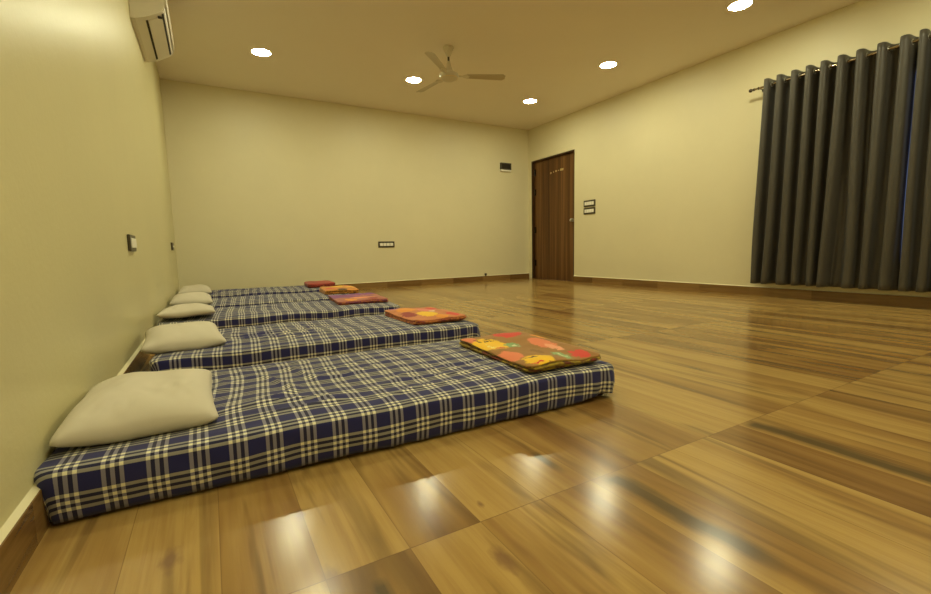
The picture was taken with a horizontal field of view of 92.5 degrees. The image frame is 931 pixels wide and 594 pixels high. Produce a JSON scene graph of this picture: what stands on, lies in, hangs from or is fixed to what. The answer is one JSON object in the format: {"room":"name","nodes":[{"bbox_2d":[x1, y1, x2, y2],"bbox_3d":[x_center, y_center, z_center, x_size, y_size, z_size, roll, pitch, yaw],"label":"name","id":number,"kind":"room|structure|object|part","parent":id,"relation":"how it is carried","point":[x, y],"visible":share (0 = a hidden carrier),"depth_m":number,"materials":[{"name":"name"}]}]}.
{"room":"dormitory room","nodes":[
{"label":"dormitory room","id":0,"kind":"room"},
{"bbox_2d":[0,0,178,528],"bbox_3d":[-1.737,-0.964,1.987,0.188,2.750,8.719,-5,7,-29],"label":"wall","id":1,"kind":"structure","parent":0,"point":[84,162],"depth_m":1.39,"materials":[{"name":"beige paint"}]},
{"bbox_2d":[0,305,170,593],"bbox_3d":[-1.621,0.348,2.180,0.014,0.095,8.319,-5,7,-29],"label":"baseboard","id":2,"kind":"structure","parent":1,"relation":"attached to","point":[16,550],"depth_m":0.87,"materials":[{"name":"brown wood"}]},
{"bbox_2d":[127,234,136,250],"bbox_3d":[-1.806,-0.292,2.418,0.019,0.088,0.200,-5,7,-29],"label":"board","id":3,"kind":"object","parent":1,"relation":"attached to","point":[132,244],"visible":1,"depth_m":2.35,"materials":[{"name":"white plastic"}]},
{"bbox_2d":[131,238,134,247],"bbox_3d":[-1.779,-0.289,2.385,0.006,0.051,0.078,-5,7,-29],"label":"rocker switch","id":4,"kind":"object","parent":3,"relation":"attached to","point":[132,239],"depth_m":2.37,"materials":[{"name":"white plastic"}]},
{"bbox_2d":[128,0,173,61],"bbox_3d":[-2.499,-2.177,3.575,0.228,0.292,0.860,-5,7,-29],"label":"air conditioner","id":5,"kind":"object","parent":1,"relation":"attached to","point":[150,19],"visible":1,"depth_m":3.42,"materials":[{"name":"white plastic"}]},
{"bbox_3d":[-2.404,-2.230,3.624,0.007,0.142,0.856,-5,7,-29],"label":"panel","id":6,"kind":"part","parent":5,"relation":"part of","materials":[{"name":"white plastic"}]},
{"bbox_2d":[160,79,528,289],"bbox_3d":[-1.317,-1.528,7.105,5.658,2.750,0.200,-5,7,-29],"label":"wall","id":7,"kind":"structure","parent":0,"point":[267,190],"depth_m":6.61,"materials":[{"name":"beige paint"}]},
{"bbox_2d":[378,241,394,247],"bbox_3d":[-1.255,-0.834,7.082,0.270,0.096,0.017,-5,7,-29],"label":"board","id":8,"kind":"object","parent":7,"relation":"attached to","point":[382,244],"visible":1,"depth_m":7.08,"materials":[{"name":"white plastic"}]},
{"bbox_2d":[335,273,528,288],"bbox_3d":[-1.235,-0.200,7.156,5.658,0.095,0.014,-5,7,-29],"label":"baseboard","id":9,"kind":"structure","parent":7,"relation":"attached to","point":[372,285],"depth_m":7.56,"materials":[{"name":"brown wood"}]},
{"bbox_2d":[500,162,510,171],"bbox_3d":[0.728,-2.348,8.065,0.230,0.148,0.037,-5,7,-29],"label":"box","id":10,"kind":"object","parent":7,"relation":"attached to","point":[506,167],"visible":1,"depth_m":8.05,"materials":[{"name":"black plastic"}]},
{"bbox_2d":[10,278,930,593],"bbox_3d":[0.836,0.265,3.584,6.046,0.150,8.719,-5,7,-29],"label":"floor","id":11,"kind":"structure","parent":0,"point":[740,444],"depth_m":1.09,"materials":[{"name":"brown wood"}]},
{"bbox_2d":[209,285,319,297],"bbox_3d":[-2.573,-0.041,5.709,1.790,0.148,0.817,-4,7,-26],"label":"mattress","id":12,"kind":"object","parent":11,"relation":"on","point":[222,293],"visible":0.47,"depth_m":5.50,"materials":[{"name":"blue fabric"}]},
{"bbox_2d":[178,284,211,293],"bbox_3d":[-3.260,-0.093,5.374,0.342,0.107,0.558,-5,7,-30],"label":"pillow","id":13,"kind":"object","parent":12,"relation":"on","point":[199,287],"visible":0.7,"depth_m":5.20,"materials":[{"name":"beige fabric"}]},
{"bbox_2d":[304,280,335,287],"bbox_3d":[-1.970,-0.181,6.021,0.364,0.065,0.561,-4,7,-25],"label":"folded blanket","id":14,"kind":"object","parent":12,"relation":"on","point":[310,284],"visible":0.98,"depth_m":5.81,"materials":[{"name":"red fabric"}]},
{"bbox_2d":[157,300,399,328],"bbox_3d":[-1.498,0.145,3.781,1.751,0.148,0.814,-4,7,-25],"label":"mattress","id":15,"kind":"object","parent":11,"relation":"on","point":[251,315],"visible":0.62,"depth_m":3.52,"materials":[{"name":"blue fabric"}]},
{"bbox_2d":[157,303,215,317],"bbox_3d":[-2.106,0.099,3.383,0.358,0.102,0.555,-5,7,-30],"label":"pillow","id":16,"kind":"object","parent":15,"relation":"on","point":[191,309],"visible":1,"depth_m":3.19,"materials":[{"name":"beige fabric"}]},
{"bbox_2d":[328,293,387,304],"bbox_3d":[-1.002,0.010,4.122,0.446,0.048,0.597,-4,7,-26],"label":"folded blanket","id":17,"kind":"object","parent":15,"relation":"on","point":[357,298],"visible":1,"depth_m":3.93,"materials":[{"name":"fabric"}]},
{"bbox_2d":[208,292,354,307],"bbox_3d":[-1.990,0.059,4.686,1.770,0.145,0.817,-4,7,-26],"label":"mattress","id":18,"kind":"object","parent":11,"relation":"on","point":[310,296],"visible":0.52,"depth_m":4.47,"materials":[{"name":"blue fabric"}]},
{"bbox_2d":[170,292,212,305],"bbox_3d":[-2.647,0.009,4.312,0.342,0.105,0.535,-5,7,-30],"label":"pillow","id":19,"kind":"object","parent":18,"relation":"on","point":[191,297],"visible":0.85,"depth_m":4.14,"materials":[{"name":"beige fabric"}]},
{"bbox_2d":[319,285,358,294],"bbox_3d":[-1.437,-0.087,5.047,0.370,0.064,0.553,-4,7,-25],"label":"folded blanket","id":20,"kind":"object","parent":18,"relation":"on","point":[341,289],"visible":0.99,"depth_m":4.85,"materials":[{"name":"orange fabric"}]},
{"bbox_2d":[149,314,479,371],"bbox_3d":[-0.837,0.245,2.720,1.709,0.148,0.812,-5,7,-28],"label":"mattress","id":21,"kind":"object","parent":11,"relation":"on","point":[288,341],"visible":0.68,"depth_m":2.42,"materials":[{"name":"blue fabric"}]},
{"bbox_2d":[141,321,225,353],"bbox_3d":[-1.496,0.194,2.365,0.353,0.103,0.546,-5,7,-33],"label":"pillow","id":22,"kind":"object","parent":21,"relation":"on","point":[166,338],"visible":0.98,"depth_m":2.19,"materials":[{"name":"beige fabric"}]},
{"bbox_2d":[385,307,466,324],"bbox_3d":[-0.279,0.113,2.995,0.368,0.054,0.548,-5,7,-31],"label":"folded blanket","id":23,"kind":"object","parent":21,"relation":"on","point":[424,315],"visible":1,"depth_m":2.86,"materials":[{"name":"fabric"}]},
{"bbox_2d":[33,336,614,523],"bbox_3d":[-0.351,0.342,1.703,1.748,0.154,0.815,-4,7,-27],"label":"mattress","id":24,"kind":"object","parent":11,"relation":"on","point":[276,417],"visible":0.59,"depth_m":1.32,"materials":[{"name":"blue fabric"}]},
{"bbox_2d":[48,369,218,446],"bbox_3d":[-0.942,0.290,1.321,0.347,0.105,0.497,-5,7,-31],"label":"pillow","id":25,"kind":"object","parent":24,"relation":"on","point":[134,405],"visible":1,"depth_m":1.16,"materials":[{"name":"beige fabric"}]},
{"bbox_2d":[459,332,600,372],"bbox_3d":[0.254,0.216,1.920,0.365,0.050,0.582,-4,7,-27],"label":"folded blanket","id":26,"kind":"object","parent":24,"relation":"on","point":[527,352],"visible":1,"depth_m":1.81,"materials":[{"name":"multicoloured fabric"}]},
{"bbox_2d":[156,0,860,129],"bbox_3d":[0.772,-2.618,3.272,6.046,0.150,8.719,-5,7,-29],"label":"ceiling","id":27,"kind":"structure","parent":0,"point":[361,53],"depth_m":4.77,"materials":[{"name":"white paint"}]},
{"bbox_2d":[250,48,271,56],"bbox_3d":[-2.204,-2.640,4.811,0.214,0.008,0.214,-5,7,-29],"label":"recessed light","id":28,"kind":"object","parent":27,"relation":"in","point":[262,52],"visible":1,"depth_m":4.81,"materials":[{"name":"white plastic"}]},
{"bbox_2d":[252,49,270,55],"bbox_3d":[-2.204,-2.639,4.811,0.185,0.007,0.185,-5,7,-29],"label":"diffuser","id":29,"kind":"object","parent":28,"relation":"attached to","point":[259,52],"depth_m":4.81,"materials":[{"name":"white plastic"}]},
{"bbox_2d":[405,76,421,82],"bbox_3d":[-0.660,-2.769,5.687,0.214,0.008,0.214,-5,7,-29],"label":"recessed light","id":30,"kind":"object","parent":27,"relation":"in","point":[412,79],"visible":1,"depth_m":5.67,"materials":[{"name":"white plastic"}]},
{"bbox_2d":[416,45,504,91],"bbox_3d":[-0.171,-2.523,4.919,1.050,0.351,1.068,-5,7,-29],"label":"ceiling fan","id":31,"kind":"object","parent":27,"relation":"hanging from","point":[448,75],"visible":1,"depth_m":4.79,"materials":[{"name":"beige metal"}]},
{"bbox_3d":[-0.427,-2.425,5.149,0.107,0.026,0.430,-6,8,-37],"label":"blade","id":32,"kind":"part","parent":31,"relation":"part of","materials":[{"name":"beige metal"}]},
{"bbox_3d":[-0.292,-2.352,4.444,0.107,0.026,0.430,1,6,16],"label":"blade","id":33,"kind":"part","parent":31,"relation":"part of","materials":[{"name":"beige metal"}]},
{"bbox_3d":[0.222,-2.410,4.884,0.430,0.026,0.107,-2,6,-8],"label":"blade","id":34,"kind":"part","parent":31,"relation":"part of","materials":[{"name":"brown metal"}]},
{"bbox_2d":[523,99,536,103],"bbox_3d":[0.958,-2.905,6.616,0.214,0.008,0.214,-5,7,-29],"label":"recessed light","id":35,"kind":"object","parent":27,"relation":"in","point":[527,101],"visible":1,"depth_m":6.61,"materials":[{"name":"white"}]},
{"bbox_2d":[524,99,535,102],"bbox_3d":[0.958,-2.904,6.616,0.185,0.007,0.185,-5,7,-29],"label":"diffuser","id":36,"kind":"object","parent":35,"relation":"attached to","point":[526,100],"depth_m":6.60,"materials":[{"name":"white plastic"}]},
{"bbox_2d":[599,61,617,68],"bbox_3d":[1.712,-2.784,5.348,0.214,0.008,0.214,-5,7,-29],"label":"recessed light","id":37,"kind":"object","parent":27,"relation":"in","point":[608,64],"visible":1,"depth_m":5.33,"materials":[{"name":"white plastic"}]},
{"bbox_2d":[600,62,615,67],"bbox_3d":[1.712,-2.783,5.348,0.185,0.007,0.185,-5,7,-29],"label":"diffuser","id":38,"kind":"object","parent":37,"relation":"attached to","point":[605,64],"depth_m":5.34,"materials":[{"name":"white plastic"}]},
{"bbox_2d":[726,0,753,10],"bbox_3d":[2.504,-2.662,4.067,0.214,0.008,0.214,-5,7,-29],"label":"recessed light","id":39,"kind":"object","parent":27,"relation":"in","point":[737,5],"visible":1,"depth_m":4.07,"materials":[{"name":"white plastic"}]},
{"bbox_2d":[528,0,930,295],"bbox_3d":[3.340,-1.388,4.866,0.200,2.750,8.719,-5,7,-29],"label":"wall","id":40,"kind":"structure","parent":0,"point":[668,164],"depth_m":5.58,"materials":[{"name":"beige paint"}]},
{"bbox_2d":[531,149,574,280],"bbox_3d":[1.577,-1.384,7.903,0.152,2.165,1.127,-5,7,-29],"label":"door","id":41,"kind":"structure","parent":40,"relation":"in","point":[552,176],"depth_m":7.89,"materials":[{"name":"brown wood"}]},
{"bbox_2d":[584,199,594,206],"bbox_3d":[1.961,-1.483,7.063,0.017,0.103,0.245,-5,7,-29],"label":"board","id":42,"kind":"object","parent":40,"relation":"attached to","point":[588,203],"visible":1,"depth_m":7.05,"materials":[{"name":"white plastic"}]},
{"bbox_2d":[584,207,594,214],"bbox_3d":[1.964,-1.367,7.076,0.017,0.103,0.245,-5,7,-29],"label":"board","id":43,"kind":"object","parent":40,"relation":"attached to","point":[591,210],"visible":1,"depth_m":7.06,"materials":[{"name":"white plastic"}]},
{"bbox_2d":[573,276,930,308],"bbox_3d":[3.580,-0.010,4.428,0.014,0.095,7.095,-5,7,-29],"label":"baseboard","id":44,"kind":"structure","parent":40,"relation":"attached to","point":[877,299],"depth_m":4.77,"materials":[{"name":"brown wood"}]},
{"bbox_2d":[749,35,930,92],"bbox_3d":[3.703,-2.120,3.779,0.134,0.048,2.440,-5,7,-29],"label":"curtain rod","id":45,"kind":"object","parent":40,"relation":"attached to","point":[916,40],"visible":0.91,"depth_m":4.14,"materials":[{"name":"brown metal"}]},
{"bbox_2d":[750,34,918,290],"bbox_3d":[3.430,-1.159,4.301,0.174,2.123,1.215,-4,7,-28],"label":"curtain","id":46,"kind":"object","parent":45,"relation":"hanging from","point":[834,144],"visible":0.99,"depth_m":4.19,"materials":[{"name":"grey fabric"}]},
{"bbox_2d":[898,29,930,291],"bbox_3d":[3.980,-1.069,3.350,0.170,2.122,0.953,-5,7,-29],"label":"curtain","id":47,"kind":"object","parent":45,"relation":"hanging from","point":[915,262],"visible":1,"depth_m":3.70,"materials":[{"name":"grey fabric"}]},
{"bbox_2d":[900,65,916,259],"bbox_3d":[3.857,-1.140,3.961,0.050,1.730,1.700,-5,7,-29],"label":"window","id":48,"kind":"structure","parent":40,"relation":"in","point":[916,65],"depth_m":3.92,"materials":[{"name":"metal"}]}
]}

